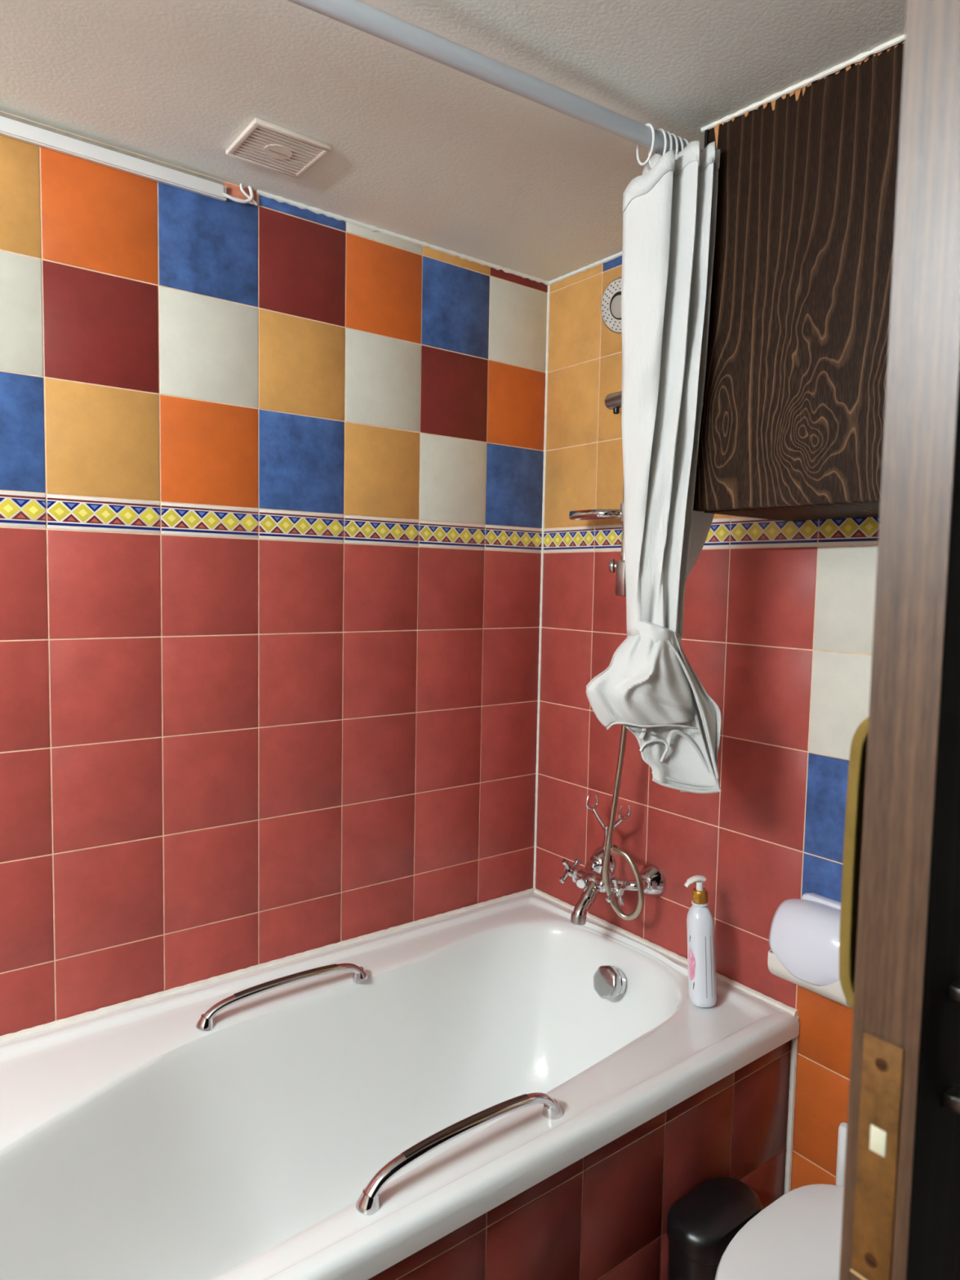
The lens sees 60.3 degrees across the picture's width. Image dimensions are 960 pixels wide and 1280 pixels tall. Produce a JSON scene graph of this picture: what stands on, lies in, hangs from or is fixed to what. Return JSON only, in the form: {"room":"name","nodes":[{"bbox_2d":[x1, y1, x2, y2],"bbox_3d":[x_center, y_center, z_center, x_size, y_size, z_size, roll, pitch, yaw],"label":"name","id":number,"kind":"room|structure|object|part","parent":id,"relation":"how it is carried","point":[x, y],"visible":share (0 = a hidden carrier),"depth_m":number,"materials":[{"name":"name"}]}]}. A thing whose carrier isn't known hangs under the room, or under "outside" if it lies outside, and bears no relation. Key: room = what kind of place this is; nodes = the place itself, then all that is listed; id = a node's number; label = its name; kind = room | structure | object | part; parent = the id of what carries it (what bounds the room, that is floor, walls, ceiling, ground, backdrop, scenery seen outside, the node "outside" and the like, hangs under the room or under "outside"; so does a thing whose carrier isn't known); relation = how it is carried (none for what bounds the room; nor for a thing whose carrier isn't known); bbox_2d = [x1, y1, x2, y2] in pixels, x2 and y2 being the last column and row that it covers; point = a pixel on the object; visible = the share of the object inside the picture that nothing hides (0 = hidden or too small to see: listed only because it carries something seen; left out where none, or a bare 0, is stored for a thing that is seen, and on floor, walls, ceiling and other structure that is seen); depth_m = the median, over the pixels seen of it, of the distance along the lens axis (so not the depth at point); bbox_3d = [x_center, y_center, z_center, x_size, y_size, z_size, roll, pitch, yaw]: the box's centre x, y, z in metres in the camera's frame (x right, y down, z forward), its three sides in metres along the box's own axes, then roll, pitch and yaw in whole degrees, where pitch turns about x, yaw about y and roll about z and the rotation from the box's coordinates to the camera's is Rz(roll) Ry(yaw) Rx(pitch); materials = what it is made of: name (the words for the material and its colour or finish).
{"room":"bathroom","nodes":[
{"label":"bathroom","id":0,"kind":"room"},
{"bbox_2d":[0,111,547,1035],"bbox_3d":[-0.899,0.196,1.500,2.710,2.205,0.101,-2,5,-37],"label":"wall","id":1,"kind":"structure","parent":0,"point":[271,470],"depth_m":1.72,"materials":[{"name":"tile"}]},
{"bbox_2d":[0,115,226,201],"bbox_3d":[-1.173,-0.862,1.128,1.684,0.028,0.013,-2,5,-37],"label":"duct","id":2,"kind":"object","parent":1,"relation":"attached to","point":[13,129],"visible":1,"depth_m":1.50,"materials":[{"name":"white plastic"}]},
{"bbox_2d":[222,183,257,205],"bbox_3d":[-0.484,-0.894,1.649,0.085,0.041,0.014,-2,5,-37],"label":"cable","id":3,"kind":"object","parent":2,"relation":"attached to","point":[251,197],"visible":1,"depth_m":1.65,"materials":[{"name":"white plastic"}]},
{"bbox_2d":[533,284,550,888],"bbox_3d":[0.165,-0.119,2.225,0.009,1.626,0.009,3,4,24],"label":"sealant","id":4,"kind":"structure","parent":1,"relation":"attached to","point":[548,286],"depth_m":2.22,"materials":[{"name":"white plastic"}]},
{"bbox_2d":[0,0,906,281],"bbox_3d":[-0.379,-0.900,0.798,2.750,0.100,1.695,-2,5,-37],"label":"ceiling","id":5,"kind":"structure","parent":0,"point":[424,148],"depth_m":1.32,"materials":[{"name":"paint"}]},
{"bbox_2d":[226,117,331,178],"bbox_3d":[-0.369,-0.896,1.511,0.144,0.010,0.142,-2,5,-37],"label":"vent","id":6,"kind":"object","parent":5,"relation":"attached to","point":[264,144],"visible":1,"depth_m":1.50,"materials":[{"name":"white plastic"}]},
{"bbox_2d":[256,190,549,285],"bbox_3d":[-0.136,-0.925,1.924,0.800,0.017,0.017,-2,5,-37],"label":"sealant","id":7,"kind":"structure","parent":5,"relation":"attached to","point":[278,198],"depth_m":1.87,"materials":[{"name":"white silicone"}]},
{"bbox_2d":[287,0,702,154],"bbox_3d":[-0.432,-0.788,0.873,2.551,0.144,0.060,-2,5,-36],"label":"curtain rod","id":8,"kind":"object","parent":5,"relation":"attached to","point":[356,14],"visible":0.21,"depth_m":1.17,"materials":[{"name":"grey paint"}]},
{"bbox_2d":[635,123,654,165],"bbox_3d":[0.276,-0.827,1.378,0.004,0.065,0.047,-1,5,-27],"label":"curtain ring","id":9,"kind":"object","parent":8,"relation":"hanging from","point":[650,125],"visible":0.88,"depth_m":1.37,"materials":[{"name":"white plastic"}]},
{"bbox_2d":[586,140,721,793],"bbox_3d":[0.361,-0.276,1.462,0.339,1.100,0.153,-1,5,-27],"label":"shower curtain","id":10,"kind":"object","parent":8,"relation":"hanging from","point":[649,686],"visible":0.97,"depth_m":1.41,"materials":[{"name":"white fabric"}]},
{"bbox_2d":[648,128,666,168],"bbox_3d":[0.300,-0.828,1.395,0.004,0.065,0.047,-1,5,-27],"label":"curtain ring","id":11,"kind":"object","parent":8,"relation":"hanging from","point":[662,131],"visible":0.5,"depth_m":1.38,"materials":[{"name":"white plastic"}]},
{"bbox_2d":[653,130,672,154],"bbox_3d":[0.311,-0.829,1.403,0.004,0.065,0.047,-1,5,-27],"label":"curtain ring","id":12,"kind":"object","parent":8,"relation":"hanging from","point":[668,133],"visible":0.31,"depth_m":1.38,"materials":[{"name":"white plastic"}]},
{"bbox_2d":[659,133,678,155],"bbox_3d":[0.323,-0.830,1.411,0.004,0.065,0.047,-1,5,-27],"label":"curtain ring","id":13,"kind":"object","parent":8,"relation":"hanging from","point":[673,135],"visible":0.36,"depth_m":1.39,"materials":[{"name":"white plastic"}]},
{"bbox_2d":[676,135,684,150],"bbox_3d":[0.334,-0.831,1.420,0.004,0.065,0.047,-1,5,-27],"label":"curtain ring","id":14,"kind":"object","parent":8,"relation":"hanging from","point":[679,138],"visible":0.23,"depth_m":1.40,"materials":[{"name":"white plastic"}]},
{"bbox_2d":[682,138,688,145],"bbox_3d":[0.347,-0.832,1.429,0.004,0.065,0.047,-1,5,-27],"label":"curtain ring","id":15,"kind":"object","parent":8,"relation":"hanging from","point":[683,140],"visible":0.13,"depth_m":1.41,"materials":[{"name":"white plastic"}]},
{"bbox_2d":[549,251,622,284],"bbox_3d":[0.398,-0.911,1.881,0.016,0.016,0.720,-2,5,-37],"label":"sealant","id":16,"kind":"structure","parent":5,"relation":"attached to","point":[614,256],"depth_m":2.05,"materials":[{"name":"paint"}]},
{"bbox_2d":[701,34,905,133],"bbox_3d":[0.526,-0.864,1.260,0.012,0.012,0.435,-2,5,-41],"label":"sealant","id":17,"kind":"structure","parent":5,"relation":"attached to","point":[861,57],"depth_m":1.27,"materials":[{"name":"white plastic"}]},
{"bbox_2d":[368,1040,791,1279],"bbox_3d":[-0.324,1.050,1.451,1.775,0.530,0.788,-2,5,-37],"label":"panel","id":18,"kind":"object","parent":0,"point":[602,1215],"depth_m":1.39,"materials":[{"name":"tile"}]},
{"bbox_2d":[0,892,799,1279],"bbox_3d":[-0.309,0.920,1.441,1.757,0.449,0.804,-2,5,-37],"label":"bathtub","id":19,"kind":"object","parent":18,"relation":"on","point":[340,1113],"visible":0.97,"depth_m":1.57,"materials":[{"name":"white ceramic"}]},
{"bbox_2d":[0,887,535,1042],"bbox_3d":[-0.547,0.717,1.747,1.760,0.019,0.019,-2,5,-37],"label":"strip","id":20,"kind":"structure","parent":19,"relation":"attached to","point":[22,1033],"depth_m":1.76,"materials":[{"name":"white plastic"}]},
{"bbox_3d":[-0.393,0.712,1.685,0.360,0.050,0.027,-2,5,-37],"label":"grab handle","id":21,"kind":"part","parent":19,"relation":"part of","materials":[{"name":"silver metal"}]},
{"bbox_3d":[-0.018,0.746,1.237,0.364,0.057,0.027,-2,5,-37],"label":"grab handle","id":22,"kind":"part","parent":19,"relation":"part of","materials":[{"name":"silver metal"}]},
{"bbox_3d":[0.297,0.799,1.929,0.043,0.076,0.075,-2,5,-37],"label":"overflow knob","id":23,"kind":"part","parent":19,"relation":"part of","materials":[{"name":"grey metal"}]},
{"bbox_2d":[533,887,798,1017],"bbox_3d":[0.389,0.719,1.964,0.019,0.019,0.800,-2,5,-37],"label":"sealant","id":24,"kind":"structure","parent":19,"relation":"attached to","point":[793,1011],"depth_m":1.90,"materials":[{"name":"white plastic"}]},
{"bbox_2d":[684,875,716,1007],"bbox_3d":[0.456,0.613,1.693,0.068,0.266,0.066,4,5,36],"label":"pump bottle","id":25,"kind":"object","parent":19,"relation":"on","point":[700,928],"visible":1,"depth_m":1.67,"materials":[{"name":"white plastic"}]},
{"bbox_2d":[535,255,879,1194],"bbox_3d":[0.682,0.215,1.644,0.101,2.205,1.596,-2,5,-37],"label":"wall","id":26,"kind":"structure","parent":0,"point":[779,615],"depth_m":1.77,"materials":[{"name":"tile"}]},
{"bbox_2d":[559,793,666,925],"bbox_3d":[0.283,0.510,1.940,0.194,0.275,0.234,-2,5,-37],"label":"mixer","id":27,"kind":"object","parent":26,"relation":"attached to","point":[589,877],"visible":0.89,"depth_m":1.91,"materials":[{"name":"silver metal"}]},
{"bbox_3d":[0.220,0.562,2.011,0.065,0.065,0.016,-2,5,-37],"label":"cross handle","id":28,"kind":"part","parent":27,"relation":"part of","materials":[{"name":"silver metal"}]},
{"bbox_3d":[0.249,0.599,1.913,0.038,0.082,0.090,4,5,39],"label":"spout","id":29,"kind":"part","parent":27,"relation":"part of","materials":[{"name":"silver metal"}]},
{"bbox_3d":[0.315,0.573,1.886,0.070,0.070,0.016,-2,5,-37],"label":"cross handle","id":30,"kind":"part","parent":27,"relation":"part of","materials":[{"name":"silver metal"}]},
{"bbox_2d":[604,391,626,596],"bbox_3d":[0.339,-0.435,1.892,0.110,0.670,0.108,-2,5,-37],"label":"shower rail","id":31,"kind":"object","parent":26,"relation":"attached to","point":[612,401],"visible":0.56,"depth_m":1.90,"materials":[{"name":"silver metal"}]},
{"bbox_2d":[568,502,623,521],"bbox_3d":[0.277,-0.297,1.939,0.172,0.040,0.054,5,6,45],"label":"soap tray","id":32,"kind":"object","parent":31,"relation":"attached to","point":[588,514],"visible":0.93,"depth_m":1.91,"materials":[{"name":"silver metal"}]},
{"bbox_2d":[600,277,622,333],"bbox_3d":[0.313,-0.664,1.820,0.089,0.253,0.092,1,4,1],"label":"shower","id":33,"kind":"object","parent":31,"relation":"attached to","point":[611,304],"visible":0.38,"depth_m":1.82,"materials":[{"name":"grey plastic"}]},
{"bbox_2d":[601,724,644,920],"bbox_3d":[0.337,0.049,1.842,0.098,1.178,0.045,2,4,19],"label":"shower hose","id":34,"kind":"object","parent":33,"relation":"hanging from","point":[624,854],"visible":0.5,"depth_m":1.86,"materials":[{"name":"silver metal"}]},
{"bbox_3d":[0.312,-0.172,1.916,0.022,0.033,0.033,3,4,22],"label":"mount knob","id":35,"kind":"part","parent":31,"relation":"part of","materials":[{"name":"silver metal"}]},
{"bbox_2d":[784,1016,799,1194],"bbox_3d":[0.626,1.034,1.671,0.013,0.567,0.013,0,4,-15],"label":"sealant","id":36,"kind":"structure","parent":26,"relation":"attached to","point":[789,1145],"depth_m":1.66,"materials":[{"name":"white plastic"}]},
{"bbox_2d":[693,40,904,520],"bbox_3d":[0.639,-0.539,1.340,0.291,0.650,0.480,-2,5,-37],"label":"upper cabinet","id":37,"kind":"object","parent":26,"relation":"attached to","point":[793,415],"visible":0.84,"depth_m":1.30,"materials":[{"name":"black wood"}]},
{"bbox_2d":[767,892,851,1008],"bbox_3d":[0.636,0.574,1.540,0.121,0.162,0.158,-2,5,-37],"label":"paper holder","id":38,"kind":"object","parent":26,"relation":"attached to","point":[805,931],"visible":0.72,"depth_m":1.51,"materials":[{"name":"white plastic"}]},
{"bbox_3d":[0.630,0.560,1.534,0.104,0.125,0.158,-2,5,-37],"label":"lid","id":39,"kind":"part","parent":38,"relation":"part of","materials":[{"name":"white plastic"}]},
{"bbox_3d":[0.678,0.561,1.564,0.024,0.126,0.147,-2,5,-37],"label":"plate","id":40,"kind":"part","parent":38,"relation":"part of","materials":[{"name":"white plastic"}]},
{"bbox_3d":[-0.208,1.413,0.683,2.750,0.080,2.400,-2,5,-37],"label":"floor","id":41,"kind":"structure","parent":0,"visible":0},
{"bbox_2d":[666,1175,762,1279],"bbox_3d":[0.396,1.154,1.443,0.217,0.350,0.105,-2,5,-37],"label":"pedal bin","id":42,"kind":"object","parent":41,"relation":"on","point":[701,1224],"visible":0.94,"depth_m":1.40,"materials":[{"name":"black plastic"}]},
{"bbox_2d":[715,1183,844,1279],"bbox_3d":[0.611,0.958,1.189,0.602,0.785,0.404,-2,5,-37],"label":"toilet","id":43,"kind":"object","parent":41,"relation":"on","point":[797,1236],"visible":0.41,"depth_m":1.24,"materials":[{"name":"white ceramic"}]},
{"bbox_2d":[835,1122,847,1186],"bbox_3d":[0.622,1.082,1.435,0.088,0.504,0.088,-2,5,-37],"label":"toilet brush","id":44,"kind":"object","parent":41,"relation":"on","point":[842,1139],"visible":0.39,"depth_m":1.41,"materials":[{"name":"white plastic"}]},
{"bbox_3d":[0.084,0.304,0.249,2.551,2.205,0.100,-2,5,-37],"label":"wall","id":45,"kind":"structure","parent":0,"visible":0},
{"bbox_2d":[839,0,959,1279],"bbox_3d":[0.503,0.317,0.687,0.753,2.108,0.117,-2,5,-37],"label":"sliding door","id":46,"kind":"structure","parent":45,"relation":"in","point":[900,935],"depth_m":0.43,"materials":[{"name":"brown wood"}]},
{"bbox_3d":[0.260,0.147,0.526,0.012,0.209,0.054,-2,5,-37],"label":"pull handle","id":47,"kind":"part","parent":46,"relation":"part of","materials":[{"name":"gold metal"}]},
{"bbox_3d":[0.214,0.281,0.446,0.001,0.135,0.021,-2,5,-37],"label":"lock plate","id":48,"kind":"part","parent":46,"relation":"part of","materials":[{"name":"gold metal"}]},
{"bbox_3d":[0.512,0.318,0.677,0.749,2.108,0.037,-2,5,-37],"label":"panel","id":49,"kind":"part","parent":46,"relation":"part of","materials":[{"name":"brown wood"}]},
{"bbox_3d":[0.264,0.220,0.438,0.012,0.068,0.026,-2,5,-37],"label":"pull handle","id":50,"kind":"part","parent":46,"relation":"part of","materials":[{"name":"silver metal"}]}
]}

